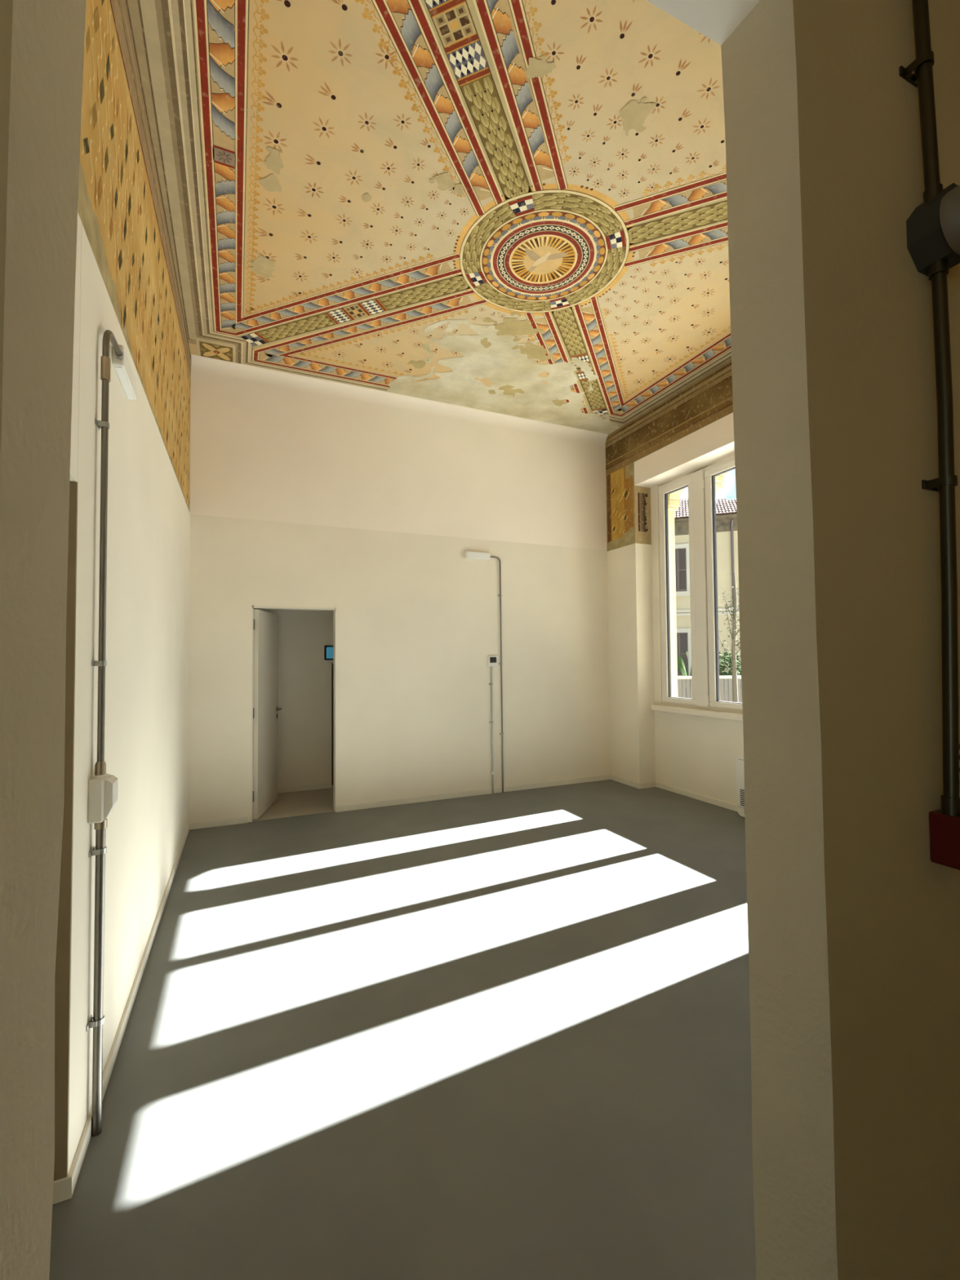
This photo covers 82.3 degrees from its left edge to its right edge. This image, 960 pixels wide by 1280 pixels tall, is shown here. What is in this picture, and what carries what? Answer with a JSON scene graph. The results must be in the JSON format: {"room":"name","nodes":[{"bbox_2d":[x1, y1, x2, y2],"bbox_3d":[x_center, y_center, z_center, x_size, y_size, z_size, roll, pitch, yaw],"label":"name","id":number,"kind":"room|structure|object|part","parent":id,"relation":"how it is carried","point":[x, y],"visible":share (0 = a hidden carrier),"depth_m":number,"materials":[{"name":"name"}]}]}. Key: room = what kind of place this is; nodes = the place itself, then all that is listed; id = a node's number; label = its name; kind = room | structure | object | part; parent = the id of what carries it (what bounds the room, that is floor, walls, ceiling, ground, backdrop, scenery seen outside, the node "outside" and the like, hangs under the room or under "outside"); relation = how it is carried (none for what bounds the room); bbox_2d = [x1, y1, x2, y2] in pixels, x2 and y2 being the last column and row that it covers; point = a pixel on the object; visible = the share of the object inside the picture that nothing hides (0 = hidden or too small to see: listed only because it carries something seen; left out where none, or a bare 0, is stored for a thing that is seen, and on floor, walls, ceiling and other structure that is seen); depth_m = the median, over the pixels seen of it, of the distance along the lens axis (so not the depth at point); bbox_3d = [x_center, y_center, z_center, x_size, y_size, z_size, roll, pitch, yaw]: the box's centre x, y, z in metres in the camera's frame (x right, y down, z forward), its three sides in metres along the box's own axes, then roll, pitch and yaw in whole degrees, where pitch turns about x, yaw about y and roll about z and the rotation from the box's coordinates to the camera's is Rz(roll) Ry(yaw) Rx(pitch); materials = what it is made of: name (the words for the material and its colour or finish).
{"room":"historic interior","nodes":[
{"label":"historic interior","id":0,"kind":"room"},
{"bbox_2d":[53,0,191,1181],"bbox_3d":[-1.932,-0.548,2.827,0.368,4.501,5.101,0,-2,-23],"label":"wall","id":1,"kind":"structure","parent":0,"point":[126,284],"depth_m":2.33,"materials":[{"name":"beige paint"}]},
{"bbox_2d":[86,817,107,1136],"bbox_3d":[-1.305,1.143,1.872,0.046,1.049,0.065,0,-2,-24],"label":"conduit","id":2,"kind":"object","parent":1,"relation":"attached to","point":[96,1020],"visible":0.93,"depth_m":1.86,"materials":[{"name":"silver metal"}]},
{"bbox_2d":[88,773,118,823],"bbox_3d":[-1.306,0.546,1.903,0.070,0.143,0.120,0,-2,-24],"label":"switch box","id":3,"kind":"object","parent":1,"relation":"attached to","point":[103,790],"visible":0.96,"depth_m":1.85,"materials":[{"name":"white plastic"}]},
{"bbox_2d":[91,329,124,775],"bbox_3d":[-1.358,-0.332,2.006,0.042,1.599,0.252,0,-2,-24],"label":"conduit","id":4,"kind":"object","parent":1,"relation":"attached to","point":[108,336],"visible":1,"depth_m":1.91,"materials":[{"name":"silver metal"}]},
{"bbox_2d":[52,822,189,1204],"bbox_3d":[-2.127,1.690,3.330,0.333,0.060,3.846,0,-2,-23],"label":"baseboard","id":5,"kind":"structure","parent":1,"relation":"attached to","point":[64,1188],"depth_m":2.17,"materials":[{"name":"beige paint"}]},
{"bbox_2d":[111,344,137,399],"bbox_3d":[-1.482,-1.110,2.292,0.040,0.088,0.320,0,-2,-24],"label":"lamp","id":6,"kind":"object","parent":1,"relation":"attached to","point":[122,367],"visible":0.93,"depth_m":2.25,"materials":[{"name":"white plastic"}]},
{"bbox_2d":[115,366,134,399],"bbox_3d":[-1.482,-1.069,2.292,0.025,0.004,0.293,0,-2,-24],"label":"diffuser","id":7,"kind":"object","parent":6,"relation":"attached to","point":[122,372],"depth_m":2.27,"materials":[{"name":"white"}]},
{"bbox_2d":[253,608,333,787],"bbox_3d":[-1.979,0.417,6.550,3.500,2.800,1.601,0,-2,-24],"label":"wall","id":8,"kind":"structure","parent":0,"point":[304,676],"depth_m":6.69,"materials":[{"name":"beige paint"}]},
{"bbox_2d":[277,782,331,793],"bbox_3d":[-2.693,1.789,6.399,1.885,0.060,0.013,0,-2,-24],"label":"baseboard","id":9,"kind":"structure","parent":8,"relation":"attached to","point":[286,789],"depth_m":6.64,"materials":[{"name":"beige paint"}]},
{"bbox_2d":[324,645,333,665],"bbox_3d":[-1.806,0.191,6.835,0.255,0.242,0.030,0,-2,-24],"label":"tablet","id":10,"kind":"object","parent":8,"relation":"attached to","point":[328,650],"visible":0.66,"depth_m":6.79,"materials":[{"name":"black plastic"}]},
{"bbox_2d":[331,662,333,785],"bbox_3d":[-1.348,1.032,7.204,1.210,1.600,0.040,0,-2,-24],"label":"door","id":11,"kind":"structure","parent":8,"relation":"in","point":[331,663],"depth_m":6.95,"materials":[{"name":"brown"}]},
{"bbox_2d":[187,364,610,822],"bbox_3d":[-0.586,-0.503,6.258,5.800,4.600,0.120,0,-2,-24],"label":"wall","id":12,"kind":"structure","parent":0,"point":[371,513],"depth_m":6.08,"materials":[{"name":"beige paint"}]},
{"bbox_2d":[251,605,336,822],"bbox_3d":[-2.042,0.737,5.944,0.814,2.124,0.814,0,-2,-24],"label":"door","id":13,"kind":"structure","parent":12,"relation":"in","point":[264,694],"depth_m":5.72,"materials":[{"name":"beige paint"}]},
{"bbox_3d":[-2.261,0.817,6.159,0.059,0.129,0.136,0,-2,-7],"label":"handle","id":14,"kind":"part","parent":13,"relation":"part of","materials":[{"name":"silver metal"}]},
{"bbox_2d":[191,354,608,446],"bbox_3d":[-0.544,-2.634,6.238,4.857,0.137,0.086,0,-2,-24],"label":"trim","id":15,"kind":"structure","parent":12,"relation":"attached to","point":[200,364],"depth_m":6.02,"materials":[{"name":"white paint"}]},
{"bbox_2d":[189,774,610,830],"bbox_3d":[-0.517,1.763,6.138,4.844,0.060,0.013,0,-2,-24],"label":"baseboard","id":16,"kind":"structure","parent":12,"relation":"attached to","point":[195,825],"depth_m":6.11,"materials":[{"name":"beige paint"}]},
{"bbox_2d":[464,551,490,559],"bbox_3d":[-0.028,-0.990,6.431,0.315,0.083,0.051,0,-2,-24],"label":"lamp","id":17,"kind":"object","parent":12,"relation":"attached to","point":[468,554],"visible":1,"depth_m":6.41,"materials":[{"name":"white plastic"}]},
{"bbox_2d":[488,666,494,793],"bbox_3d":[0.140,1.053,6.438,0.053,1.486,0.042,0,-2,-24],"label":"conduit","id":18,"kind":"object","parent":12,"relation":"attached to","point":[492,772],"visible":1,"depth_m":6.43,"materials":[{"name":"silver metal"}]},
{"bbox_2d":[487,655,497,666],"bbox_3d":[0.149,0.249,6.475,0.117,0.127,0.034,0,-2,-24],"label":"thermostat","id":19,"kind":"object","parent":12,"relation":"attached to","point":[491,660],"visible":1,"depth_m":6.46,"materials":[{"name":"white plastic"}]},
{"bbox_2d":[490,555,503,792],"bbox_3d":[0.202,0.401,6.494,0.170,2.792,0.030,0,-2,-24],"label":"conduit","id":20,"kind":"object","parent":12,"relation":"attached to","point":[499,559],"visible":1,"depth_m":6.51,"materials":[{"name":"silver metal"}]},
{"bbox_2d":[48,779,755,1279],"bbox_3d":[0.371,1.745,2.841,7.400,0.120,10.200,0,-2,-24],"label":"floor","id":21,"kind":"structure","parent":0,"point":[505,1035],"depth_m":2.21,"materials":[{"name":"grey concrete"}]},
{"bbox_2d":[128,0,731,434],"bbox_3d":[0.504,-2.856,4.015,6.050,0.153,5.249,0,-2,-24],"label":"ceiling","id":22,"kind":"structure","parent":0,"point":[518,208],"depth_m":3.41,"materials":[{"name":"paint"}]},
{"bbox_3d":[-0.781,-2.788,3.471,1.735,0.001,3.820,0,-2,-24],"label":"painted frame","id":23,"kind":"part","parent":22,"relation":"part of","materials":[{"name":"beige paint"}]},
{"bbox_3d":[-0.105,-2.737,5.299,3.820,0.001,1.810,0,-2,-24],"label":"painted frame","id":24,"kind":"part","parent":22,"relation":"part of","materials":[{"name":"beige paint"}]},
{"bbox_3d":[1.029,-2.825,2.745,3.820,0.001,1.811,0,-2,-24],"label":"painted frame","id":25,"kind":"part","parent":22,"relation":"part of","materials":[{"name":"beige paint"}]},
{"bbox_3d":[1.706,-2.774,4.574,1.735,0.001,3.820,0,-2,-24],"label":"painted frame","id":26,"kind":"part","parent":22,"relation":"part of","materials":[{"name":"beige paint"}]},
{"bbox_2d":[0,0,959,1279],"bbox_3d":[1.026,-0.670,1.272,7.300,4.600,0.150,0,-2,-24],"label":"wall","id":27,"kind":"structure","parent":0,"point":[854,928],"depth_m":1.02,"materials":[{"name":"paint"}]},
{"bbox_2d":[898,0,943,203],"bbox_3d":[0.907,-1.186,1.129,0.065,0.617,0.046,0,-2,-24],"label":"conduit","id":28,"kind":"object","parent":27,"relation":"attached to","point":[922,77],"visible":0.83,"depth_m":1.11,"materials":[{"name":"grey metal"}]},
{"bbox_2d":[906,182,959,276],"bbox_3d":[0.949,-0.835,1.104,0.135,0.140,0.105,0,-2,-24],"label":"junction box","id":29,"kind":"object","parent":27,"relation":"attached to","point":[933,227],"visible":0.98,"depth_m":1.09,"materials":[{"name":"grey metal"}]},
{"bbox_2d":[921,258,959,816],"bbox_3d":[0.937,-0.212,1.109,0.072,1.110,0.046,0,-2,-24],"label":"conduit","id":30,"kind":"object","parent":27,"relation":"attached to","point":[945,484],"visible":1,"depth_m":1.10,"materials":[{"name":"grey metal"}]},
{"bbox_2d":[928,808,959,870],"bbox_3d":[0.963,0.391,1.080,0.110,0.100,0.083,0,-2,-24],"label":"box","id":31,"kind":"object","parent":27,"relation":"attached to","point":[944,829],"visible":0.79,"depth_m":1.07,"materials":[{"name":"red plastic"}]},
{"bbox_2d":[959,744,959,796],"bbox_3d":[1.053,0.276,1.167,0.126,0.118,0.005,0,-2,-24],"label":"sign","id":32,"kind":"object","parent":27,"relation":"attached to","point":[959,744],"visible":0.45,"depth_m":1.14,"materials":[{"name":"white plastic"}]},
{"bbox_2d":[667,510,677,697],"bbox_3d":[3.046,-0.416,5.197,0.260,6.100,5.800,0,-2,-24],"label":"wall","id":33,"kind":"structure","parent":0,"point":[671,513],"depth_m":6.74,"materials":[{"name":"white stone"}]},
{"bbox_2d":[667,488,684,511],"bbox_3d":[2.391,-1.732,6.677,0.170,0.273,0.212,0,-2,-24],"label":"bracket","id":34,"kind":"object","parent":33,"relation":"attached to","point":[673,499],"visible":0.7,"depth_m":6.70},
{"bbox_2d":[605,359,743,804],"bbox_3d":[2.833,-0.522,4.931,0.388,4.500,5.079,0,-2,-24],"label":"wall","id":35,"kind":"structure","parent":0,"point":[691,430],"depth_m":6.67,"materials":[{"name":"beige paint"}]},
{"bbox_3d":[1.776,-1.726,6.975,0.001,0.890,0.525,0,-2,-23],"label":"fresco panel","id":36,"kind":"part","parent":35,"relation":"part of","materials":[{"name":"paint"}]},
{"bbox_3d":[2.624,-2.504,5.016,0.001,0.530,4.879,0,-2,-23],"label":"painted moulding","id":37,"kind":"part","parent":35,"relation":"part of","materials":[{"name":"paint"}]},
{"bbox_2d":[610,774,737,811],"bbox_3d":[2.569,1.716,5.430,0.261,0.060,3.786,0,-2,-24],"label":"baseboard","id":38,"kind":"structure","parent":35,"relation":"attached to","point":[643,785],"depth_m":6.36,"materials":[{"name":"beige paint"}]},
{"bbox_2d":[651,704,742,721],"bbox_3d":[2.808,0.768,5.232,0.215,0.064,3.170,0,-2,-24],"label":"sill","id":39,"kind":"structure","parent":35,"relation":"attached to","point":[690,711],"depth_m":5.96,"materials":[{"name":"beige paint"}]},
{"bbox_2d":[658,455,742,713],"bbox_3d":[2.812,-0.586,5.299,0.107,2.670,3.005,0,-2,-24],"label":"window","id":40,"kind":"structure","parent":35,"relation":"in","point":[700,483],"depth_m":6.05,"materials":[{"name":"white"}]},
{"bbox_3d":[2.323,-0.552,6.397,0.070,2.573,0.545,0,-2,-24],"label":"sash","id":41,"kind":"part","parent":40,"relation":"part of","materials":[{"name":"white"}]},
{"bbox_3d":[2.469,-0.570,6.073,0.105,2.608,0.234,0,-2,-24],"label":"post","id":42,"kind":"part","parent":40,"relation":"part of","materials":[{"name":"white"}]},
{"bbox_3d":[2.650,-0.577,5.661,0.070,2.573,0.732,0,-2,-24],"label":"sash","id":43,"kind":"part","parent":40,"relation":"part of","materials":[{"name":"white"}]},
{"bbox_2d":[736,755,744,817],"bbox_3d":[2.825,1.425,5.006,0.142,0.588,1.045,0,-2,-24],"label":"heater","id":44,"kind":"object","parent":35,"relation":"attached to","point":[740,760],"visible":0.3,"depth_m":5.41,"materials":[{"name":"white plastic"}]},
{"bbox_2d":[715,471,727,683],"bbox_3d":[2.608,-0.560,6.174,0.200,2.653,0.330,0,-2,-24],"label":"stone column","id":45,"kind":"structure","parent":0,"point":[719,480],"depth_m":6.12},
{"label":"outside","id":46,"kind":"structure","parent":0,"visible":0},
{"bbox_3d":[15.010,3.100,21.882,34.780,0.100,52.000,0,-2,-24],"label":"ground","id":47,"kind":"structure","parent":46,"visible":0},
{"bbox_2d":[677,651,691,697],"bbox_3d":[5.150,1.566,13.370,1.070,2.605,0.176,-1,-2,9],"label":"agave plant","id":48,"kind":"object","parent":47,"relation":"on","point":[680,659],"visible":0.27,"depth_m":13.44,"materials":[{"name":"green plant"}]},
{"bbox_2d":[674,497,741,698],"bbox_3d":[9.104,-1.744,24.840,12.000,9.860,8.960,-1,-2,20],"label":"house","id":49,"kind":"structure","parent":47,"relation":"on","point":[726,510],"depth_m":20.67,"materials":[{"name":"paint"}]},
{"bbox_2d":[675,548,678,591],"bbox_3d":[7.463,-2.683,21.166,0.305,1.660,0.033,-1,-2,20],"label":"shutter","id":50,"kind":"object","parent":49,"relation":"hanging from","point":[676,549],"depth_m":21.12,"materials":[{"name":"grey"}]},
{"bbox_2d":[676,632,679,675],"bbox_3d":[7.489,0.540,21.067,0.305,1.630,0.033,-1,-2,20],"label":"shutter","id":51,"kind":"object","parent":49,"relation":"hanging from","point":[677,633],"depth_m":21.02,"materials":[{"name":"grey"}]},
{"bbox_2d":[677,547,686,591],"bbox_3d":[7.758,-2.689,21.058,0.305,1.660,0.033,-1,-2,20],"label":"shutter","id":52,"kind":"object","parent":49,"relation":"hanging from","point":[682,552],"depth_m":21.06,"materials":[{"name":"grey"}]},
{"bbox_2d":[679,632,688,675],"bbox_3d":[7.785,0.534,20.959,0.305,1.630,0.033,-1,-2,20],"label":"shutter","id":53,"kind":"object","parent":49,"relation":"hanging from","point":[683,637],"depth_m":20.96,"materials":[{"name":"grey"}]},
{"bbox_2d":[677,675,742,702],"bbox_3d":[5.493,1.855,13.003,4.585,2.000,0.080,0,-2,0],"label":"fence","id":54,"kind":"object","parent":47,"relation":"on","point":[726,690],"visible":0.02,"depth_m":13.01,"materials":[{"name":"grey"}]},
{"bbox_3d":[5.485,0.888,13.033,4.585,0.065,0.080,0,-2,0],"label":"rail","id":55,"kind":"part","parent":54,"relation":"part of","materials":[{"name":"beige stone"}]},
{"bbox_2d":[718,573,741,702],"bbox_3d":[5.660,0.675,12.105,1.065,4.301,0.636,-1,-2,15],"label":"tree","id":56,"kind":"object","parent":47,"relation":"on","point":[735,686],"visible":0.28,"depth_m":12.02,"materials":[{"name":"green plant"}]},
{"bbox_2d":[719,650,741,684],"bbox_3d":[6.468,1.575,14.367,1.312,2.627,1.262,0,-2,-24],"label":"shrub","id":57,"kind":"object","parent":47,"relation":"on","point":[739,668],"visible":0.28,"depth_m":14.18,"materials":[{"name":"green plant"}]}
]}

